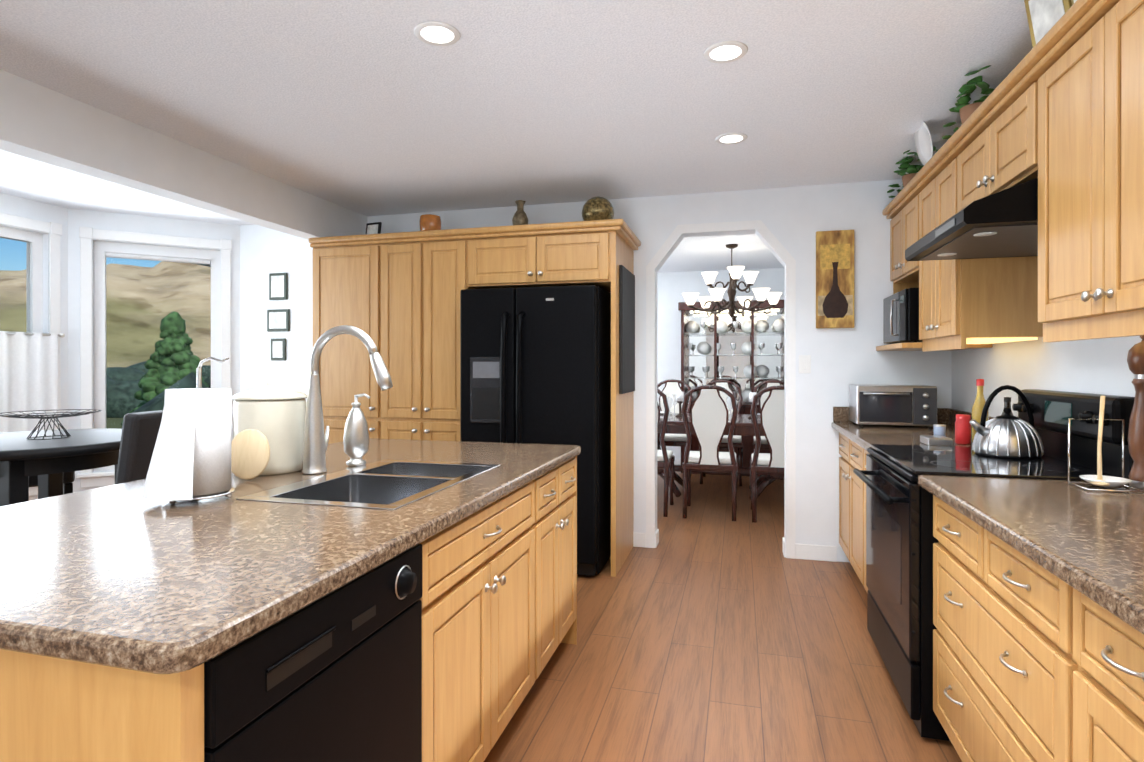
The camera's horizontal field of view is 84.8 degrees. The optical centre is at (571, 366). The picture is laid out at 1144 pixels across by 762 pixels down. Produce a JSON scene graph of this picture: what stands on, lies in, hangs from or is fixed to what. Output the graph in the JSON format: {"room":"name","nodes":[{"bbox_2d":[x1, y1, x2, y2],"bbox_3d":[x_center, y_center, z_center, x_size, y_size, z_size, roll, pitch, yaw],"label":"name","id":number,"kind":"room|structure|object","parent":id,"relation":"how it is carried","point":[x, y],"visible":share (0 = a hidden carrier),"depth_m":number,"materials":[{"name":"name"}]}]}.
{"room":"kitchen","nodes":[
{"label":"kitchen","id":0,"kind":"room"},
{"bbox_2d":[0,192,67,500],"bbox_3d":[-4.085,0.039,3.890,0.140,2.460,1.860,0,0,15],"label":"wall","id":1,"kind":"structure","parent":0,"point":[26,208],"depth_m":4.59,"materials":[{"name":"paint"}]},
{"bbox_2d":[0,213,61,495],"bbox_3d":[-4.045,-0.069,3.884,0.160,1.977,1.640,0,0,15],"label":"window","id":2,"kind":"structure","parent":1,"relation":"in","point":[34,263],"depth_m":4.55,"materials":[{"name":"plastic"}]},
{"bbox_2d":[0,331,64,432],"bbox_3d":[-3.969,0.277,3.869,0.054,1.052,1.596,0,0,15],"label":"cafe curtain","id":3,"kind":"object","parent":2,"relation":"hanging from","point":[29,372],"visible":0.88,"depth_m":4.41,"materials":[{"name":"white fabric"}]},
{"bbox_2d":[68,208,239,492],"bbox_3d":[-3.306,0.038,5.075,1.206,2.460,0.140,0,0,-30],"label":"wall","id":4,"kind":"structure","parent":0,"point":[77,218],"depth_m":4.87,"materials":[{"name":"paint"}]},
{"bbox_2d":[76,227,231,487],"bbox_3d":[-3.310,-0.071,5.026,1.040,1.977,0.160,0,0,-30],"label":"window","id":5,"kind":"structure","parent":4,"relation":"in","point":[103,250],"depth_m":4.87,"materials":[{"name":"plastic"}]},
{"bbox_2d":[0,69,367,239],"bbox_3d":[-2.677,-1.047,1.292,0.140,0.279,7.649,0,0,15],"label":"header beam","id":6,"kind":"structure","parent":0,"point":[38,122],"depth_m":3.14,"materials":[{"name":"paint"}]},
{"bbox_2d":[0,0,1032,272],"bbox_3d":[-1.105,-1.239,2.916,8.600,0.100,12.000,0,0,15],"label":"ceiling","id":7,"kind":"structure","parent":0,"point":[370,106],"depth_m":2.69,"materials":[{"name":"white paint"}]},
{"bbox_2d":[414,21,460,45],"bbox_3d":[-0.480,-1.185,2.232,0.164,0.005,0.164,0,0,15],"label":"recessed light","id":8,"kind":"object","parent":7,"relation":"in","point":[436,33],"visible":1,"depth_m":2.23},
{"bbox_2d":[703,41,747,62],"bbox_3d":[0.580,-1.185,2.363,0.164,0.005,0.164,0,0,15],"label":"recessed light","id":9,"kind":"object","parent":7,"relation":"in","point":[725,51],"visible":1,"depth_m":2.35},
{"bbox_2d":[715,132,746,144],"bbox_3d":[0.829,-1.186,3.259,0.164,0.005,0.164,0,0,15],"label":"recessed light","id":10,"kind":"object","parent":7,"relation":"in","point":[731,138],"visible":1,"depth_m":3.25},
{"bbox_2d":[682,244,781,317],"bbox_3d":[1.566,-0.833,6.137,0.954,0.719,0.928,0,0,15],"label":"chandelier","id":11,"kind":"object","parent":7,"relation":"hanging from","point":[761,294],"visible":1,"depth_m":6.12,"materials":[{"name":"white glass"}]},
{"bbox_2d":[240,179,951,561],"bbox_3d":[-0.199,0.038,4.663,5.630,2.460,0.140,0,0,15],"label":"wall","id":12,"kind":"structure","parent":0,"point":[794,219],"depth_m":4.15,"materials":[{"name":"paint"}]},
{"bbox_2d":[269,273,287,299],"bbox_3d":[-2.427,-0.662,5.174,0.170,0.220,0.020,0,0,15],"label":"framed picture","id":13,"kind":"object","parent":12,"relation":"attached to","point":[278,286],"visible":0.98,"depth_m":5.16,"materials":[{"name":"paper"}]},
{"bbox_2d":[267,309,289,331],"bbox_3d":[-2.427,-0.383,5.174,0.210,0.180,0.020,0,0,15],"label":"framed picture","id":14,"kind":"object","parent":12,"relation":"attached to","point":[278,319],"visible":1,"depth_m":5.16,"materials":[{"name":"paper"}]},
{"bbox_2d":[271,338,285,359],"bbox_3d":[-2.427,-0.142,5.175,0.140,0.180,0.020,0,0,15],"label":"framed picture","id":15,"kind":"object","parent":12,"relation":"attached to","point":[278,349],"visible":0.94,"depth_m":5.16,"materials":[{"name":"paper"}]},
{"bbox_2d":[469,223,632,294],"bbox_3d":[-0.135,-0.680,4.219,0.940,0.327,0.676,0,0,15],"label":"upper cabinet","id":16,"kind":"object","parent":12,"relation":"attached to","point":[593,254],"depth_m":3.88,"materials":[{"name":"brown wood"}]},
{"bbox_2d":[512,200,528,224],"bbox_3d":[-0.347,-0.997,4.205,0.110,0.225,0.110,0,0,15],"label":"urn vase","id":17,"kind":"object","parent":16,"relation":"on","point":[520,217],"visible":0.67,"depth_m":4.17,"materials":[{"name":"brown ceramic"}]},
{"bbox_2d":[582,196,613,220],"bbox_3d":[0.167,-0.989,4.036,0.210,0.210,0.210,0,0,15],"label":"sphere","id":18,"kind":"object","parent":16,"relation":"on","point":[597,208],"visible":0.73,"depth_m":3.95,"materials":[{"name":"gold metal"}]},
{"bbox_2d":[619,265,634,393],"bbox_3d":[0.364,-0.231,4.109,0.022,0.800,0.480,0,0,15],"label":"chalkboard sign","id":19,"kind":"object","parent":16,"relation":"attached to","point":[626,330],"visible":1,"depth_m":4.01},
{"bbox_2d":[633,529,658,543],"bbox_3d":[-0.609,1.218,4.851,2.562,0.100,0.014,0,0,15],"label":"baseboard","id":20,"kind":"structure","parent":12,"relation":"attached to","point":[637,537],"depth_m":4.40,"materials":[{"name":"white wood"}]},
{"bbox_2d":[646,220,795,558],"bbox_3d":[0.999,0.144,4.265,0.990,2.250,0.009,0,0,15],"label":"trim","id":21,"kind":"structure","parent":12,"relation":"attached to","point":[774,243],"depth_m":4.22,"materials":[{"name":"white wood"}]},
{"bbox_2d":[783,537,785,553],"bbox_3d":[1.906,1.219,4.180,0.953,0.100,0.014,0,0,15],"label":"baseboard","id":22,"kind":"structure","parent":12,"relation":"attached to","point":[784,543],"depth_m":4.16,"materials":[{"name":"white wood"}]},
{"bbox_2d":[799,355,810,372],"bbox_3d":[1.533,-0.016,4.123,0.075,0.120,0.009,0,0,15],"label":"light switch","id":23,"kind":"object","parent":12,"relation":"attached to","point":[804,363],"visible":1,"depth_m":4.12,"materials":[{"name":"plastic"}]},
{"bbox_2d":[795,544,836,561],"bbox_3d":[1.600,1.219,4.105,0.255,0.100,0.011,0,0,15],"label":"baseboard","id":24,"kind":"structure","parent":12,"relation":"attached to","point":[815,552],"depth_m":4.10,"materials":[{"name":"white wood"}]},
{"bbox_2d":[816,230,853,327],"bbox_3d":[1.706,-0.566,4.062,0.230,0.630,0.036,0,0,15],"label":"canvas art","id":25,"kind":"object","parent":12,"relation":"attached to","point":[835,279],"visible":1,"depth_m":4.05,"materials":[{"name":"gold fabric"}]},
{"bbox_2d":[657,268,783,458],"bbox_3d":[1.256,0.034,8.001,4.540,2.460,0.140,0,0,15],"label":"wall","id":26,"kind":"structure","parent":0,"point":[672,287],"depth_m":7.91,"materials":[{"name":"paint"}]},
{"bbox_2d":[674,459,680,464],"bbox_3d":[1.168,1.214,7.946,4.399,0.100,0.014,0,0,15],"label":"baseboard","id":27,"kind":"structure","parent":26,"relation":"attached to","point":[677,461],"depth_m":7.90,"materials":[{"name":"white wood"}]},
{"bbox_2d":[484,471,961,761],"bbox_3d":[-0.573,1.321,2.778,7.500,0.100,12.000,0,0,15],"label":"floor","id":28,"kind":"structure","parent":0,"point":[709,629],"depth_m":2.68,"materials":[{"name":"laminate"}]},
{"bbox_2d":[29,471,74,494],"bbox_3d":[-3.162,0.925,3.611,0.430,0.690,0.420,0,0,45],"label":"bar stool","id":29,"kind":"object","parent":28,"relation":"on","point":[68,478],"visible":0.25,"depth_m":3.58,"materials":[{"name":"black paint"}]},
{"bbox_2d":[0,429,121,506],"bbox_3d":[-2.686,0.814,3.124,1.070,0.912,1.070,0,0,15],"label":"pub table","id":30,"kind":"object","parent":28,"relation":"on","point":[50,462],"visible":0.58,"depth_m":2.90,"materials":[{"name":"black wood"}]},
{"bbox_2d":[0,409,101,439],"bbox_3d":[-2.620,0.292,3.137,0.424,0.130,0.424,0,0,15],"label":"wire bowl","id":31,"kind":"object","parent":30,"relation":"on","point":[51,416],"visible":1,"depth_m":3.12,"materials":[{"name":"black metal"}]},
{"bbox_2d":[115,410,162,484],"bbox_3d":[-2.026,0.732,2.818,0.513,1.078,0.420,0,0,8],"label":"bar stool","id":32,"kind":"object","parent":28,"relation":"on","point":[140,431],"visible":0.12,"depth_m":2.61,"materials":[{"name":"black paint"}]},
{"bbox_2d":[0,450,580,761],"bbox_3d":[-0.601,0.837,1.943,0.797,0.868,2.104,0,0,15],"label":"kitchen island","id":33,"kind":"object","parent":28,"relation":"on","point":[499,598],"depth_m":1.63,"materials":[{"name":"brown wood"}]},
{"bbox_2d":[0,438,580,685],"bbox_3d":[-0.791,0.381,1.991,1.164,0.040,2.150,0,0,15],"label":"island countertop","id":34,"kind":"structure","parent":33,"relation":"on","point":[113,579],"depth_m":1.20,"materials":[{"name":"brown stone"}]},
{"bbox_2d":[143,357,234,503],"bbox_3d":[-1.042,0.167,1.701,0.225,0.389,0.216,0,0,15],"label":"paper towel holder","id":35,"kind":"object","parent":34,"relation":"on","point":[191,458],"visible":1,"depth_m":1.65,"materials":[{"name":"white paper"}]},
{"bbox_2d":[231,429,269,479],"bbox_3d":[-1.030,0.279,1.996,0.128,0.159,0.040,0,0,-5],"label":"wood board","id":36,"kind":"object","parent":34,"relation":"on","point":[250,453],"visible":0.92,"depth_m":1.99,"materials":[{"name":"brown wood"}]},
{"bbox_2d":[232,381,307,475],"bbox_3d":[-1.049,0.205,2.179,0.240,0.312,0.240,0,0,15],"label":"crock","id":37,"kind":"object","parent":34,"relation":"on","point":[273,414],"visible":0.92,"depth_m":2.09,"materials":[{"name":"ceramic"}]},
{"bbox_2d":[302,325,392,473],"bbox_3d":[-0.749,0.109,2.118,0.337,0.498,0.117,0,0,15],"label":"faucet","id":38,"kind":"object","parent":34,"relation":"on","point":[316,439],"visible":1,"depth_m":2.11,"materials":[{"name":"silver metal"}]},
{"bbox_2d":[343,393,369,465],"bbox_3d":[-0.781,0.227,2.283,0.101,0.262,0.088,0,0,15],"label":"soap dispenser","id":39,"kind":"object","parent":34,"relation":"on","point":[356,440],"visible":1,"depth_m":2.26,"materials":[{"name":"silver metal"}]},
{"bbox_2d":[236,458,503,509],"bbox_3d":[-0.590,0.460,2.000,0.484,0.201,0.734,0,0,15],"label":"sink","id":40,"kind":"object","parent":34,"relation":"in","point":[385,483],"depth_m":2.05,"materials":[{"name":"grey metal"}]},
{"bbox_2d":[204,544,421,761],"bbox_3d":[-0.704,0.833,1.234,0.633,0.848,0.597,0,0,15],"label":"dishwasher","id":41,"kind":"object","parent":33,"relation":"in","point":[335,675],"visible":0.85,"depth_m":1.13,"materials":[{"name":"black metal"}]},
{"bbox_2d":[310,239,388,443],"bbox_3d":[-1.423,0.212,4.564,0.595,2.112,0.676,0,0,15],"label":"tall cabinet","id":42,"kind":"object","parent":28,"relation":"on","point":[351,276],"depth_m":4.24,"materials":[{"name":"brown wood"}]},
{"bbox_2d":[365,222,381,233],"bbox_3d":[-1.446,-0.964,4.578,0.134,0.174,0.087,0,0,15],"label":"photo frame","id":43,"kind":"object","parent":42,"relation":"on","point":[373,228],"visible":0.48,"depth_m":4.55,"materials":[{"name":"black wood"}]},
{"bbox_2d":[389,231,468,440],"bbox_3d":[-0.925,0.213,4.432,0.695,2.112,0.676,0,0,15],"label":"tall cabinet","id":44,"kind":"object","parent":28,"relation":"on","point":[395,297],"depth_m":4.09,"materials":[{"name":"brown wood"}]},
{"bbox_2d":[419,214,440,230],"bbox_3d":[-0.983,-0.964,4.343,0.150,0.160,0.150,0,0,15],"label":"vase","id":45,"kind":"object","parent":44,"relation":"on","point":[427,222],"visible":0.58,"depth_m":4.28,"materials":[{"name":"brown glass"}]},
{"bbox_2d":[460,285,610,575],"bbox_3d":[-0.197,0.382,4.111,0.870,1.735,0.828,0,0,15],"label":"refrigerator","id":46,"kind":"object","parent":28,"relation":"on","point":[535,365],"visible":0.67,"depth_m":3.77,"materials":[{"name":"black metal"}]},
{"bbox_2d":[657,388,674,516],"bbox_3d":[0.655,0.710,5.557,0.464,1.122,0.528,0,0,15],"label":"dining chair","id":47,"kind":"object","parent":28,"relation":"on","point":[665,458],"visible":0.27,"depth_m":5.33,"materials":[{"name":"brown wood"}]},
{"bbox_2d":[657,379,692,450],"bbox_3d":[1.110,0.708,7.065,0.464,1.122,0.528,0,0,15],"label":"dining chair","id":48,"kind":"object","parent":28,"relation":"on","point":[671,387],"visible":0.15,"depth_m":7.25,"materials":[{"name":"white fabric"}]},
{"bbox_2d":[681,385,737,520],"bbox_3d":[1.196,0.710,5.413,0.464,1.122,0.528,0,0,15],"label":"dining chair","id":49,"kind":"object","parent":28,"relation":"on","point":[709,411],"visible":1,"depth_m":5.19,"materials":[{"name":"white fabric"}]},
{"bbox_2d":[657,413,783,498],"bbox_3d":[1.421,0.878,6.178,2.200,0.753,1.040,0,0,15],"label":"dining table","id":50,"kind":"object","parent":28,"relation":"on","point":[743,425],"visible":0.12,"depth_m":5.90,"materials":[{"name":"brown wood"}]},
{"bbox_2d":[660,396,674,418],"bbox_3d":[0.787,0.395,6.003,0.332,0.210,0.272,0,0,21],"label":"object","id":51,"kind":"object","parent":50,"relation":"on","point":[661,412],"depth_m":6.08,"materials":[{"name":"white ceramic"}]},
{"bbox_2d":[674,392,683,416],"bbox_3d":[1.084,0.375,6.267,0.097,0.250,0.097,0,0,0],"label":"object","id":52,"kind":"object","parent":50,"relation":"on","point":[680,396],"depth_m":6.24,"materials":[{"name":"glass"}]},
{"bbox_2d":[726,397,731,419],"bbox_3d":[1.337,0.396,5.856,0.332,0.210,0.272,0,0,21],"label":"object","id":53,"kind":"object","parent":50,"relation":"on","point":[729,399],"depth_m":5.91,"materials":[{"name":"white ceramic"}]},
{"bbox_2d":[748,392,756,418],"bbox_3d":[1.759,0.375,6.087,0.097,0.250,0.097,0,0,0],"label":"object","id":54,"kind":"object","parent":50,"relation":"on","point":[751,394],"depth_m":6.07,"materials":[{"name":"white ceramic"}]},
{"bbox_2d":[699,380,742,485],"bbox_3d":[1.651,0.708,6.920,0.464,1.122,0.528,0,0,15],"label":"dining chair","id":55,"kind":"object","parent":28,"relation":"on","point":[737,441],"visible":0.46,"depth_m":7.05,"materials":[{"name":"brown wood"}]},
{"bbox_2d":[681,403,769,476],"bbox_3d":[1.939,0.864,7.497,1.220,0.800,0.476,0,0,15],"label":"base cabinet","id":56,"kind":"object","parent":28,"relation":"on","point":[746,407],"depth_m":7.24,"materials":[{"name":"brown wood"}]},
{"bbox_2d":[750,385,783,522],"bbox_3d":[1.738,0.711,5.268,0.464,1.122,0.528,0,0,15],"label":"dining chair","id":57,"kind":"object","parent":28,"relation":"on","point":[772,418],"visible":0.46,"depth_m":5.07,"materials":[{"name":"white fabric"}]},
{"bbox_2d":[752,380,783,452],"bbox_3d":[2.192,0.708,6.776,0.464,1.122,0.528,0,0,15],"label":"dining chair","id":58,"kind":"object","parent":28,"relation":"on","point":[762,399],"visible":0.27,"depth_m":7.00,"materials":[{"name":"white fabric"}]},
{"bbox_2d":[838,433,857,575],"bbox_3d":[1.932,0.835,3.549,0.652,0.868,0.908,0,0,15],"label":"base cabinet","id":59,"kind":"object","parent":28,"relation":"on","point":[852,513],"depth_m":3.70,"materials":[{"name":"brown wood"}]},
{"bbox_2d":[831,407,994,449],"bbox_3d":[1.864,0.330,3.383,0.697,0.140,1.262,0,0,15],"label":"countertop","id":60,"kind":"structure","parent":59,"relation":"on","point":[864,436],"depth_m":3.53,"materials":[{"name":"laminate"}]},
{"bbox_2d":[849,384,936,427],"bbox_3d":[1.941,0.236,3.801,0.430,0.245,0.333,0,0,15],"label":"toaster oven","id":61,"kind":"object","parent":60,"relation":"on","point":[905,405],"visible":0.9,"depth_m":3.67,"materials":[{"name":"silver metal"}]},
{"bbox_2d":[920,435,952,445],"bbox_3d":[1.684,0.342,2.898,0.100,0.035,0.140,0,0,15],"label":"tray","id":62,"kind":"object","parent":60,"relation":"on","point":[933,440],"visible":0.96,"depth_m":2.84,"materials":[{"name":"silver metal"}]},
{"bbox_2d":[933,424,945,436],"bbox_3d":[1.784,0.319,3.037,0.054,0.080,0.054,0,0,15],"label":"jar","id":63,"kind":"object","parent":60,"relation":"on","point":[939,429],"visible":0.6,"depth_m":3.02,"materials":[{"name":"blue ceramic"}]},
{"bbox_2d":[955,414,970,444],"bbox_3d":[1.825,0.291,2.922,0.064,0.137,0.064,0,0,15],"label":"spice jar","id":64,"kind":"object","parent":60,"relation":"on","point":[962,429],"visible":1,"depth_m":2.90,"materials":[{"name":"red plastic"}]},
{"bbox_2d":[972,379,988,442],"bbox_3d":[1.928,0.209,2.957,0.068,0.302,0.068,0,0,15],"label":"oil bottle","id":65,"kind":"object","parent":60,"relation":"on","point":[978,405],"visible":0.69,"depth_m":2.94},
{"bbox_2d":[1001,397,1013,415],"bbox_3d":[1.982,0.249,2.849,0.060,0.222,0.060,0,0,15],"label":"vinegar bottle","id":66,"kind":"object","parent":60,"relation":"on","point":[1007,402],"visible":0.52,"depth_m":2.84,"materials":[{"name":"black glass"}]},
{"bbox_2d":[858,445,869,591],"bbox_3d":[1.786,0.836,3.004,0.652,0.868,0.488,0,0,15],"label":"base cabinet","id":67,"kind":"object","parent":28,"relation":"on","point":[862,453],"depth_m":3.28,"materials":[{"name":"brown wood"}]},
{"bbox_2d":[853,389,1134,740],"bbox_3d":[1.556,0.684,2.410,0.771,1.174,0.764,0,0,15],"label":"range","id":68,"kind":"object","parent":28,"relation":"on","point":[901,539],"visible":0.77,"depth_m":2.22,"materials":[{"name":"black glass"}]},
{"bbox_2d":[969,385,1043,458],"bbox_3d":[1.724,0.212,2.504,0.268,0.279,0.237,0,0,15],"label":"kettle","id":69,"kind":"object","parent":68,"relation":"on","point":[1006,435],"visible":1,"depth_m":2.44,"materials":[{"name":"silver metal"}]},
{"bbox_2d":[933,495,1056,761],"bbox_3d":[1.397,0.838,1.547,0.652,0.868,0.973,0,0,15],"label":"base cabinet","id":70,"kind":"object","parent":28,"relation":"on","point":[1033,661],"depth_m":1.61,"materials":[{"name":"brown wood"}]},
{"bbox_2d":[918,475,1143,634],"bbox_3d":[1.036,0.334,0.280,0.697,0.140,3.605,0,0,15],"label":"countertop","id":71,"kind":"structure","parent":70,"relation":"on","point":[1088,544],"depth_m":1.43,"materials":[{"name":"stone"}]},
{"bbox_2d":[1068,396,1143,492],"bbox_3d":[1.587,0.225,1.867,0.150,0.271,0.142,0,0,15],"label":"spoon rest","id":72,"kind":"object","parent":71,"relation":"on","point":[1099,479],"visible":1,"depth_m":1.89,"materials":[{"name":"white ceramic"}]},
{"bbox_2d":[1127,335,1143,488],"bbox_3d":[1.714,0.131,1.865,0.092,0.461,0.092,0,0,15],"label":"pepper mill","id":73,"kind":"object","parent":71,"relation":"on","point":[1135,359],"visible":0.98,"depth_m":1.86,"materials":[{"name":"brown wood"}]},
{"bbox_2d":[1057,577,1143,761],"bbox_3d":[1.182,0.839,0.743,0.652,0.868,0.828,0,0,15],"label":"base cabinet","id":74,"kind":"object","parent":28,"relation":"on","point":[1100,656],"depth_m":1.14,"materials":[{"name":"brown wood"}]},
{"bbox_2d":[951,336,1141,416],"bbox_3d":[1.958,0.042,2.100,0.140,2.460,12.000,0,0,15],"label":"wall","id":75,"kind":"structure","parent":0,"point":[1095,366],"depth_m":2.74,"materials":[{"name":"paint"}]},
{"bbox_2d":[888,184,915,283],"bbox_3d":[2.109,-0.746,3.628,0.350,0.432,0.660,0,0,15],"label":"upper cabinet","id":76,"kind":"object","parent":75,"relation":"attached to","point":[903,222],"depth_m":3.68,"materials":[{"name":"brown wood"}]},
{"bbox_2d":[887,146,938,197],"bbox_3d":[1.958,-1.114,3.590,0.182,0.226,0.622,0,0,15],"label":"ivy plant","id":77,"kind":"object","parent":76,"relation":"on","point":[908,168],"visible":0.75,"depth_m":3.57,"materials":[{"name":"green plant"}]},
{"bbox_2d":[916,148,1051,343],"bbox_3d":[1.946,-0.546,3.016,0.350,0.832,0.606,0,0,15],"label":"upper cabinet","id":78,"kind":"object","parent":75,"relation":"attached to","point":[980,300],"depth_m":2.78,"materials":[{"name":"brown wood"}]},
{"bbox_2d":[883,287,921,343],"bbox_3d":[2.047,-0.281,3.628,0.417,0.298,0.540,0,0,15],"label":"microwave","id":79,"kind":"object","parent":78,"relation":"in","point":[900,316],"visible":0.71,"depth_m":3.50,"materials":[{"name":"black metal"}]},
{"bbox_2d":[914,122,932,164],"bbox_3d":[1.746,-1.108,3.107,0.063,0.224,0.230,0,0,15],"label":"platter","id":80,"kind":"object","parent":78,"relation":"on","point":[923,142],"visible":0.85,"depth_m":3.12,"materials":[{"name":"white ceramic"}]},
{"bbox_2d":[942,65,994,138],"bbox_3d":[1.706,-1.101,2.640,0.180,0.202,0.470,0,0,15],"label":"ivy plant","id":81,"kind":"object","parent":78,"relation":"on","point":[964,108],"visible":0.65,"depth_m":2.62,"materials":[{"name":"green plant"}]},
{"bbox_2d":[952,68,1031,215],"bbox_3d":[1.769,-0.805,2.351,0.350,0.312,0.770,0,0,15],"label":"upper cabinet","id":82,"kind":"object","parent":75,"relation":"attached to","point":[994,155],"depth_m":2.33,"materials":[{"name":"brown wood"}]},
{"bbox_2d":[905,178,1037,260],"bbox_3d":[1.667,-0.557,2.379,0.558,0.178,0.762,0,0,15],"label":"range hood","id":83,"kind":"object","parent":82,"relation":"attached to","point":[1002,224],"visible":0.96,"depth_m":2.21,"materials":[{"name":"black metal"}]},
{"bbox_2d":[1024,0,1071,46],"bbox_3d":[1.474,-1.094,1.933,0.044,0.188,0.170,0,0,3],"label":"picture frame","id":84,"kind":"object","parent":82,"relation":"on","point":[1044,17],"visible":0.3,"depth_m":1.95,"materials":[{"name":"gold metal"}]},
{"bbox_2d":[1028,0,1143,331],"bbox_3d":[1.560,-0.544,1.571,0.350,0.832,0.847,0,0,15],"label":"upper cabinet","id":85,"kind":"object","parent":75,"relation":"attached to","point":[1058,112],"depth_m":1.72,"materials":[{"name":"brown wood"}]},
{"label":"outside","id":86,"kind":"structure","parent":0,"visible":0},
{"bbox_2d":[106,418,122,428],"bbox_3d":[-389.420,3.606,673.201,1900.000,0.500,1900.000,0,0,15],"label":"ground","id":87,"kind":"structure","parent":86,"point":[112,423],"depth_m":46.41,"materials":[{"name":"green plant"}]},
{"bbox_2d":[0,261,210,367],"bbox_3d":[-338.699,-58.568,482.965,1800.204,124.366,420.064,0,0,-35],"label":"hills","id":88,"kind":"structure","parent":87,"relation":"on","point":[156,285],"depth_m":462.15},
{"bbox_2d":[106,361,210,417],"bbox_3d":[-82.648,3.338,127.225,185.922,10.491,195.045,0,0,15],"label":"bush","id":89,"kind":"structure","parent":87,"relation":"on","point":[135,373],"depth_m":52.41,"materials":[{"name":"green plant"}]},
{"bbox_2d":[121,372,207,428],"bbox_3d":[-13.637,2.740,18.187,22.138,6.510,26.146,0,0,15],"label":"bushes","id":90,"kind":"object","parent":87,"relation":"on","point":[187,380],"depth_m":10.50,"materials":[{"name":"green plant"}]},
{"bbox_2d":[121,311,208,425],"bbox_3d":[-13.490,1.192,21.014,3.106,6.108,3.269,0,0,15],"label":"pine tree","id":91,"kind":"object","parent":87,"relation":"on","point":[169,366],"depth_m":20.54,"materials":[{"name":"green plant"}]}
]}

